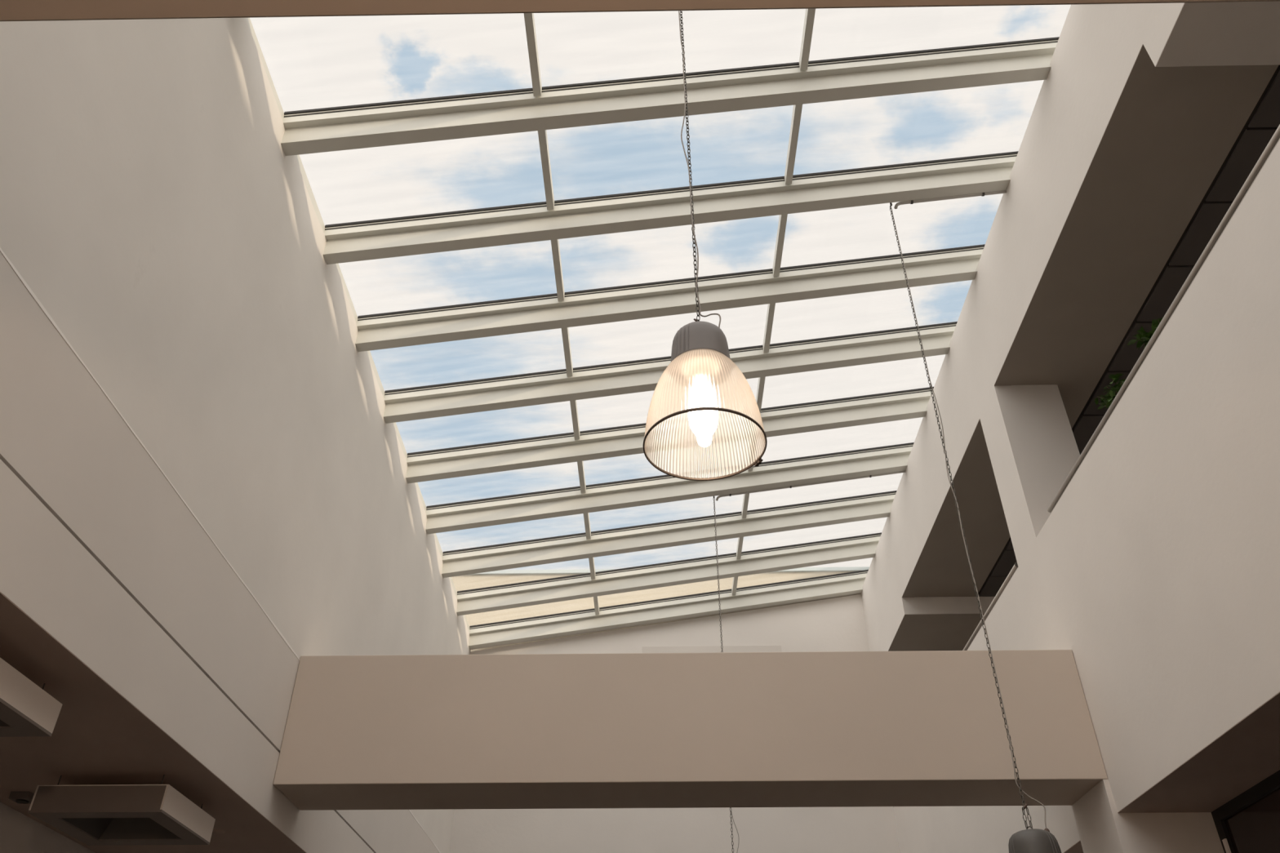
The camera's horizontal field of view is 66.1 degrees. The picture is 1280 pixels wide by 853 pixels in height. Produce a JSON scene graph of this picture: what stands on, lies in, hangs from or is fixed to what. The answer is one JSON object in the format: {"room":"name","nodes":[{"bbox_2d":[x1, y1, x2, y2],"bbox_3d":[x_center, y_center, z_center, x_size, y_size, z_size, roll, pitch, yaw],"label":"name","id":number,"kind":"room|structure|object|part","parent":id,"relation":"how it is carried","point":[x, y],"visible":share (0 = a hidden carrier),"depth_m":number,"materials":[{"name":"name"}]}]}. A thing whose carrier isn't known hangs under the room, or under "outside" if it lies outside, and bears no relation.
{"room":"building atrium","nodes":[
{"label":"building atrium","id":0,"kind":"room"},
{"bbox_2d":[0,802,94,852],"bbox_3d":[-4.457,2.200,3.394,0.200,3.713,19.930,-1,-36,1],"label":"wall","id":1,"kind":"structure","parent":0,"point":[19,833],"depth_m":6.92,"materials":[{"name":"paint"}]},
{"bbox_2d":[0,591,306,852],"bbox_3d":[-3.532,0.777,4.427,1.655,0.200,19.930,-1,-36,1],"label":"ceiling","id":2,"kind":"structure","parent":0,"point":[99,736],"depth_m":5.86,"materials":[{"name":"brown paint"}]},
{"bbox_2d":[8,791,34,804],"bbox_3d":[-4.057,2.446,6.472,0.120,0.052,0.120,-1,-36,1],"label":"ceiling spotlight","id":3,"kind":"object","parent":2,"relation":"attached to","point":[20,797],"visible":0.98,"depth_m":6.43,"materials":[{"name":"grey metal"}]},
{"bbox_2d":[0,657,62,737],"bbox_3d":[-3.335,1.209,4.638,0.815,0.245,0.790,-1,-36,1],"label":"ceiling light","id":4,"kind":"object","parent":2,"relation":"hanging from","point":[26,709],"visible":1,"depth_m":4.73,"materials":[{"name":"white metal"}]},
{"bbox_3d":[-3.335,1.302,4.570,0.815,0.014,0.790,-1,-36,1],"label":"frame","id":5,"kind":"part","parent":4,"relation":"part of","materials":[{"name":"grey metal"}]},
{"bbox_2d":[27,774,215,845],"bbox_3d":[-3.301,2.475,6.351,0.815,0.245,0.790,-1,-36,1],"label":"ceiling light","id":6,"kind":"object","parent":2,"relation":"hanging from","point":[100,815],"visible":1,"depth_m":6.08,"materials":[{"name":"white metal"}]},
{"bbox_3d":[-3.307,2.273,6.017,0.791,0.144,0.012,-1,-36,1],"label":"panel","id":7,"kind":"part","parent":6,"relation":"part of","materials":[{"name":"grey metal"}]},
{"bbox_3d":[-3.301,2.568,6.282,0.815,0.014,0.790,-1,-36,1],"label":"frame","id":8,"kind":"part","parent":6,"relation":"part of","materials":[{"name":"grey metal"}]},
{"bbox_2d":[212,829,225,835],"bbox_3d":[-3.112,2.986,7.238,0.110,0.012,0.110,-1,-36,1],"label":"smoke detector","id":9,"kind":"object","parent":2,"relation":"attached to","point":[218,832],"visible":0.83,"depth_m":7.22,"materials":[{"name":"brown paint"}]},
{"bbox_2d":[0,17,471,852],"bbox_3d":[-2.850,-0.909,5.660,0.314,4.366,19.930,-1,-36,1],"label":"wall","id":10,"kind":"structure","parent":0,"point":[153,203],"depth_m":5.94,"materials":[{"name":"paint"}]},
{"bbox_2d":[0,247,440,852],"bbox_3d":[-2.707,-0.114,5.051,0.006,0.022,19.900,-1,-36,1],"label":"trim","id":11,"kind":"structure","parent":10,"relation":"attached to","point":[15,269],"depth_m":5.12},
{"bbox_2d":[244,17,469,632],"bbox_3d":[-2.751,-2.510,6.841,0.060,0.584,19.930,-1,-36,1],"label":"trim","id":12,"kind":"structure","parent":10,"relation":"attached to","point":[248,20],"depth_m":8.34,"materials":[{"name":"white metal"}]},
{"bbox_2d":[449,594,899,852],"bbox_3d":[1.610,6.139,12.892,12.020,8.648,0.220,-1,-36,1],"label":"wall","id":13,"kind":"structure","parent":0,"point":[860,829],"depth_m":13.38,"materials":[{"name":"paint"}]},
{"bbox_2d":[471,593,861,649],"bbox_3d":[0.528,2.909,15.255,6.162,1.217,0.254,0,-36,0],"label":"trim","id":14,"kind":"structure","parent":13,"relation":"attached to","point":[855,593],"depth_m":15.08,"materials":[{"name":"paint"}]},
{"bbox_2d":[468,569,868,648],"bbox_3d":[0.525,2.792,15.088,6.182,1.232,0.223,0,-36,0],"label":"rafter","id":15,"kind":"object","parent":13,"relation":"attached to","point":[622,615],"visible":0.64,"depth_m":15.02,"materials":[{"name":"white metal"}]},
{"bbox_2d":[642,645,782,653],"bbox_3d":[1.080,3.621,14.620,2.095,0.755,0.010,-1,-36,1],"label":"trim","id":16,"kind":"structure","parent":13,"relation":"attached to","point":[726,648],"depth_m":14.81,"materials":[{"name":"paint"}]},
{"bbox_2d":[888,613,984,651],"bbox_3d":[5.413,3.068,13.557,3.963,0.005,2.239,-1,-36,1],"label":"ceiling","id":17,"kind":"structure","parent":13,"relation":"attached to","point":[920,632],"depth_m":13.11,"materials":[{"name":"paint"}]},
{"bbox_2d":[914,596,995,614],"bbox_3d":[5.492,2.968,13.629,3.804,0.241,2.240,-1,-36,1],"label":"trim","id":18,"kind":"structure","parent":13,"relation":"attached to","point":[933,605],"depth_m":12.75,"materials":[{"name":"paint"}]},
{"bbox_2d":[1011,384,1079,515],"bbox_3d":[3.726,0.849,8.684,0.434,2.706,0.516,-1,-36,1],"label":"wall pier","id":19,"kind":"object","parent":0,"point":[1052,445],"visible":0.29,"depth_m":8.94,"materials":[{"name":"paint"}]},
{"bbox_2d":[861,2,1279,852],"bbox_3d":[3.371,-1.284,5.813,0.160,5.131,19.930,-1,-36,1],"label":"wall","id":20,"kind":"structure","parent":0,"point":[1157,564],"depth_m":6.71,"materials":[{"name":"paint"}]},
{"bbox_2d":[0,0,1279,21],"bbox_3d":[0.247,-1.563,2.329,5.996,0.982,0.656,-1,-36,1],"label":"concrete beam","id":21,"kind":"structure","parent":20,"relation":"attached to","point":[10,10],"depth_m":2.29,"materials":[{"name":"paint"}]},
{"bbox_2d":[456,532,881,615],"bbox_3d":[0.507,2.116,14.173,6.182,1.232,0.223,0,-36,0],"label":"rafter","id":22,"kind":"object","parent":20,"relation":"attached to","point":[533,593],"visible":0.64,"depth_m":14.10,"materials":[{"name":"white metal"}]},
{"bbox_2d":[593,576,737,614],"bbox_3d":[0.515,2.326,14.687,6.180,0.933,1.025,-1,-36,1],"label":"mullion","id":23,"kind":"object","parent":22,"relation":"attached to","point":[735,579],"depth_m":14.78,"materials":[{"name":"white metal"}]},
{"bbox_2d":[441,490,897,577],"bbox_3d":[0.489,1.440,13.258,6.182,1.232,0.223,0,-36,0],"label":"rafter","id":24,"kind":"object","parent":20,"relation":"attached to","point":[542,551],"visible":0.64,"depth_m":13.19,"materials":[{"name":"white metal"}]},
{"bbox_2d":[588,537,743,579],"bbox_3d":[0.497,1.650,13.772,6.180,0.933,1.025,-1,-36,1],"label":"mullion","id":25,"kind":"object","parent":24,"relation":"attached to","point":[740,544],"depth_m":13.85,"materials":[{"name":"white metal"}]},
{"bbox_2d":[425,442,914,534],"bbox_3d":[0.471,0.764,12.344,6.182,1.232,0.223,0,-36,0],"label":"rafter","id":26,"kind":"object","parent":20,"relation":"attached to","point":[444,517],"visible":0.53,"depth_m":12.26,"materials":[{"name":"white metal"}]},
{"bbox_2d":[583,493,749,539],"bbox_3d":[0.479,0.974,12.858,6.180,0.933,1.025,-1,-36,1],"label":"mullion","id":27,"kind":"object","parent":26,"relation":"attached to","point":[745,500],"depth_m":12.92,"materials":[{"name":"white metal"}]},
{"bbox_2d":[713,471,905,501],"bbox_3d":[2.155,0.745,12.459,2.471,0.435,0.040,0,-36,0],"label":"conduit","id":28,"kind":"object","parent":26,"relation":"attached to","point":[900,472],"visible":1,"depth_m":12.46,"materials":[{"name":"grey plastic"}]},
{"bbox_2d":[712,498,739,852],"bbox_3d":[0.939,3.277,10.661,0.579,5.906,0.565,26,-44,-31],"label":"pendant lamp","id":29,"kind":"object","parent":28,"relation":"hanging from","point":[722,646],"visible":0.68,"depth_m":11.50,"materials":[{"name":"grey metal"}]},
{"bbox_2d":[405,386,933,483],"bbox_3d":[0.452,0.088,11.429,6.182,1.232,0.223,0,-36,0],"label":"rafter","id":30,"kind":"object","parent":20,"relation":"attached to","point":[626,440],"visible":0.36,"depth_m":11.30,"materials":[{"name":"white metal"}]},
{"bbox_2d":[577,461,753,493],"bbox_3d":[0.461,0.298,11.943,6.180,0.933,1.025,-1,-36,1],"label":"window","id":31,"kind":"structure","parent":30,"relation":"attached to","point":[580,464],"depth_m":11.93,"materials":[{"name":"white metal"}]},
{"bbox_3d":[0.452,-0.013,11.494,6.182,0.992,0.188,0,-36,0],"label":"pressure plate","id":32,"kind":"part","parent":30,"relation":"part of","materials":[{"name":"white metal"}]},
{"bbox_2d":[280,36,1059,155],"bbox_3d":[0.380,-2.616,7.771,6.182,1.232,0.223,0,-36,0],"label":"rafter","id":33,"kind":"object","parent":20,"relation":"attached to","point":[354,126],"visible":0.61,"depth_m":7.69,"materials":[{"name":"white metal"}]},
{"bbox_2d":[537,104,802,209],"bbox_3d":[0.388,-2.406,8.285,6.180,0.933,1.025,-1,-36,1],"label":"window","id":34,"kind":"structure","parent":33,"relation":"attached to","point":[797,110],"depth_m":8.27,"materials":[{"name":"white metal"}]},
{"bbox_3d":[0.379,-2.717,7.836,6.182,0.992,0.188,0,-36,0],"label":"pressure plate","id":35,"kind":"part","parent":33,"relation":"part of","materials":[{"name":"white metal"}]},
{"bbox_2d":[355,244,985,351],"bbox_3d":[0.416,-1.264,9.600,6.182,1.232,0.223,0,-36,0],"label":"rafter","id":36,"kind":"object","parent":20,"relation":"attached to","point":[425,326],"visible":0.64,"depth_m":9.52,"materials":[{"name":"white metal"}]},
{"bbox_2d":[561,302,775,377],"bbox_3d":[0.424,-1.054,10.114,6.180,0.933,1.025,-1,-36,1],"label":"window","id":37,"kind":"structure","parent":36,"relation":"attached to","point":[771,308],"depth_m":10.13,"materials":[{"name":"white metal"}]},
{"bbox_3d":[0.416,-1.365,9.665,6.182,0.992,0.188,0,-36,0],"label":"pressure plate","id":38,"kind":"part","parent":36,"relation":"part of","materials":[{"name":"white metal"}]},
{"bbox_2d":[383,321,957,423],"bbox_3d":[0.434,-0.588,10.514,6.182,1.232,0.223,0,-36,0],"label":"rafter","id":39,"kind":"object","parent":20,"relation":"attached to","point":[440,400],"visible":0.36,"depth_m":10.41,"materials":[{"name":"white metal"}]},
{"bbox_2d":[569,376,765,439],"bbox_3d":[0.443,-0.378,11.028,6.180,0.933,1.025,-1,-36,1],"label":"window","id":40,"kind":"structure","parent":39,"relation":"attached to","point":[761,383],"depth_m":11.02,"materials":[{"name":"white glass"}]},
{"bbox_3d":[0.434,-0.689,10.580,6.182,0.992,0.188,0,-36,0],"label":"pressure plate","id":41,"kind":"part","parent":39,"relation":"part of","materials":[{"name":"white metal"}]},
{"bbox_2d":[323,151,1018,264],"bbox_3d":[0.398,-1.940,8.685,6.182,1.232,0.223,0,-36,0],"label":"rafter","id":42,"kind":"object","parent":20,"relation":"attached to","point":[403,236],"visible":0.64,"depth_m":8.61,"materials":[{"name":"white metal"}]},
{"bbox_2d":[551,213,787,301],"bbox_3d":[0.406,-1.730,9.199,6.180,0.933,1.025,-1,-36,1],"label":"window","id":43,"kind":"structure","parent":42,"relation":"attached to","point":[783,218],"depth_m":9.20,"materials":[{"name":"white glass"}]},
{"bbox_3d":[0.398,-2.041,8.751,6.182,0.992,0.188,0,-36,0],"label":"pressure plate","id":44,"kind":"part","parent":42,"relation":"part of","materials":[{"name":"white metal"}]},
{"bbox_2d":[889,190,1006,208],"bbox_3d":[2.780,-2.048,8.860,1.074,0.225,0.040,0,-36,0],"label":"conduit","id":45,"kind":"object","parent":42,"relation":"attached to","point":[912,202],"visible":1,"depth_m":8.86,"materials":[{"name":"grey metal"}]},
{"bbox_2d":[889,205,1061,852],"bbox_3d":[2.245,0.462,7.049,0.576,6.081,0.567,29,-45,-33],"label":"pendant lamp","id":46,"kind":"object","parent":45,"relation":"hanging from","point":[1027,841],"visible":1,"depth_m":5.83,"materials":[{"name":"grey metal"}]},
{"bbox_2d":[962,561,1017,650],"bbox_3d":[3.429,2.949,11.082,0.072,0.070,5.764,-1,-36,1],"label":"handrail","id":47,"kind":"object","parent":20,"relation":"on","point":[1015,567],"visible":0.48,"depth_m":9.38,"materials":[{"name":"grey metal"}]},
{"bbox_2d":[1047,124,1279,514],"bbox_3d":[3.320,-1.095,5.610,0.072,0.070,6.034,-1,-36,1],"label":"handrail","id":48,"kind":"object","parent":20,"relation":"on","point":[1275,138],"visible":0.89,"depth_m":6.04,"materials":[{"name":"grey metal"}]},
{"bbox_2d":[1155,0,1279,66],"bbox_3d":[5.190,-5.311,2.412,3.963,0.260,9.732,-1,-36,1],"label":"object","id":49,"kind":"structure","parent":20,"relation":"attached to","point":[1224,33],"depth_m":6.10,"materials":[{"name":"paint"}]},
{"bbox_3d":[3.649,-0.140,6.685,0.330,0.040,2.100,-1,-36,1],"label":"shelf","id":50,"kind":"object","parent":20,"relation":"attached to","visible":0},
{"bbox_2d":[1094,373,1125,409],"bbox_3d":[3.597,-0.096,7.261,0.344,0.575,0.497,-16,-39,20],"label":"potted plant","id":51,"kind":"object","parent":50,"relation":"on","point":[1106,400],"visible":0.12,"depth_m":7.33,"materials":[{"name":"green plant"}]},
{"bbox_2d":[1127,316,1163,350],"bbox_3d":[3.613,-0.492,6.711,0.413,0.557,0.383,-1,-36,1],"label":"potted plant","id":52,"kind":"object","parent":50,"relation":"on","point":[1144,336],"visible":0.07,"depth_m":6.80,"materials":[{"name":"green plant"}]},
{"bbox_3d":[0.361,-3.292,6.856,6.180,1.232,0.274,-1,-36,1],"label":"rafter","id":53,"kind":"object","parent":20,"relation":"attached to","visible":0},
{"bbox_2d":[524,8,815,96],"bbox_3d":[0.370,-3.082,7.370,6.180,0.933,1.025,-1,-36,1],"label":"window","id":54,"kind":"structure","parent":53,"relation":"attached to","point":[529,18],"depth_m":7.45,"materials":[{"name":"white metal"}]},
{"bbox_2d":[642,10,767,480],"bbox_3d":[0.294,-1.488,5.683,0.569,3.957,0.569,-15,-39,19],"label":"pendant lamp","id":55,"kind":"object","parent":53,"relation":"hanging from","point":[704,422],"visible":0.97,"depth_m":4.68,"materials":[{"name":"clear glass"}]},
{"bbox_3d":[0.286,-1.779,5.899,0.031,3.232,0.019,4,-37,-6],"label":"chain","id":56,"kind":"part","parent":55,"relation":"part of","materials":[{"name":"metal"}]},
{"bbox_3d":[0.326,-1.777,5.900,0.166,3.224,0.019,4,-37,-6],"label":"cord","id":57,"kind":"part","parent":55,"relation":"part of","materials":[{"name":"metal"}]},
{"bbox_3d":[0.297,-0.058,4.626,0.141,0.363,0.141,-1,-36,1],"label":"bulb","id":58,"kind":"part","parent":55,"relation":"part of","materials":[{"name":"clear glass"}]},
{"bbox_3d":[0.297,-0.102,4.659,0.560,0.465,0.560,-1,-36,1],"label":"lamp shade","id":59,"kind":"part","parent":55,"relation":"part of","materials":[{"name":"glass"}]},
{"bbox_2d":[902,44,1279,597],"bbox_3d":[5.271,-2.493,6.670,3.963,0.278,19.930,-1,-36,1],"label":"ceiling","id":60,"kind":"structure","parent":0,"point":[1169,132],"depth_m":7.92,"materials":[{"name":"paint"}]},
{"bbox_2d":[978,68,1279,595],"bbox_3d":[5.830,-0.280,9.681,2.965,0.259,7.958,-1,-36,1],"label":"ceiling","id":61,"kind":"structure","parent":0,"point":[1279,68],"depth_m":7.83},
{"bbox_2d":[977,64,1279,594],"bbox_3d":[4.333,-0.183,9.639,0.030,0.060,7.958,-1,-36,1],"label":"trim","id":62,"kind":"structure","parent":61,"relation":"attached to","point":[1278,67],"depth_m":7.89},
{"bbox_2d":[978,70,1279,596],"bbox_3d":[5.845,-0.166,9.602,2.985,0.018,7.930,-1,-36,1],"label":"ceiling tiles","id":63,"kind":"structure","parent":61,"relation":"attached to","point":[1253,142],"depth_m":7.93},
{"bbox_2d":[1071,779,1224,852],"bbox_3d":[3.661,4.222,6.181,0.687,3.745,0.665,-1,-36,1],"label":"wall","id":64,"kind":"structure","parent":0,"point":[1101,828],"depth_m":6.85,"materials":[{"name":"paint"}]},
{"bbox_2d":[273,649,1107,810],"bbox_3d":[0.352,2.354,7.623,5.996,0.987,0.668,-1,-36,1],"label":"concrete beam","id":65,"kind":"structure","parent":64,"relation":"attached to","point":[922,728],"depth_m":7.33,"materials":[{"name":"paint"}]},
{"bbox_2d":[1063,692,1279,852],"bbox_3d":[5.278,0.760,4.265,3.963,0.004,19.930,-1,-36,1],"label":"ceiling","id":66,"kind":"structure","parent":0,"point":[1247,753],"depth_m":6.14,"materials":[{"name":"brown paint"}]},
{"bbox_3d":[4.086,6.113,8.543,0.065,3.513,6.725,-1,-36,1],"label":"wall","id":67,"kind":"structure","parent":0,"visible":0},
{"bbox_2d":[1210,769,1279,852],"bbox_3d":[3.918,0.190,0.531,0.072,3.513,13.205,-1,-36,1],"label":"window","id":68,"kind":"structure","parent":67,"relation":"in","point":[1250,822],"depth_m":6.43,"materials":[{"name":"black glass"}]},
{"bbox_3d":[3.990,2.860,6.686,0.012,0.100,0.040,-1,-36,1],"label":"handle","id":69,"kind":"part","parent":68,"relation":"part of","materials":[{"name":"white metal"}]},
{"bbox_3d":[3.923,0.154,0.504,0.010,3.338,13.120,-1,-36,1],"label":"glass pane","id":70,"kind":"part","parent":68,"relation":"part of","materials":[{"name":"glass"}]},
{"label":"outside","id":71,"kind":"structure","parent":0,"visible":0},
{"bbox_2d":[451,571,857,651],"bbox_3d":[-0.512,3.907,15.007,9.064,3.560,0.300,-1,-36,1],"label":"wall","id":72,"kind":"structure","parent":71,"point":[466,582],"depth_m":15.73,"materials":[{"name":"beige paint"}]},
{"bbox_2d":[471,566,869,574],"bbox_3d":[-0.515,2.452,16.083,9.064,0.060,0.380,-1,-36,1],"label":"trim","id":73,"kind":"structure","parent":72,"relation":"on","point":[802,569],"depth_m":15.93,"materials":[{"name":"white paint"}]}
]}

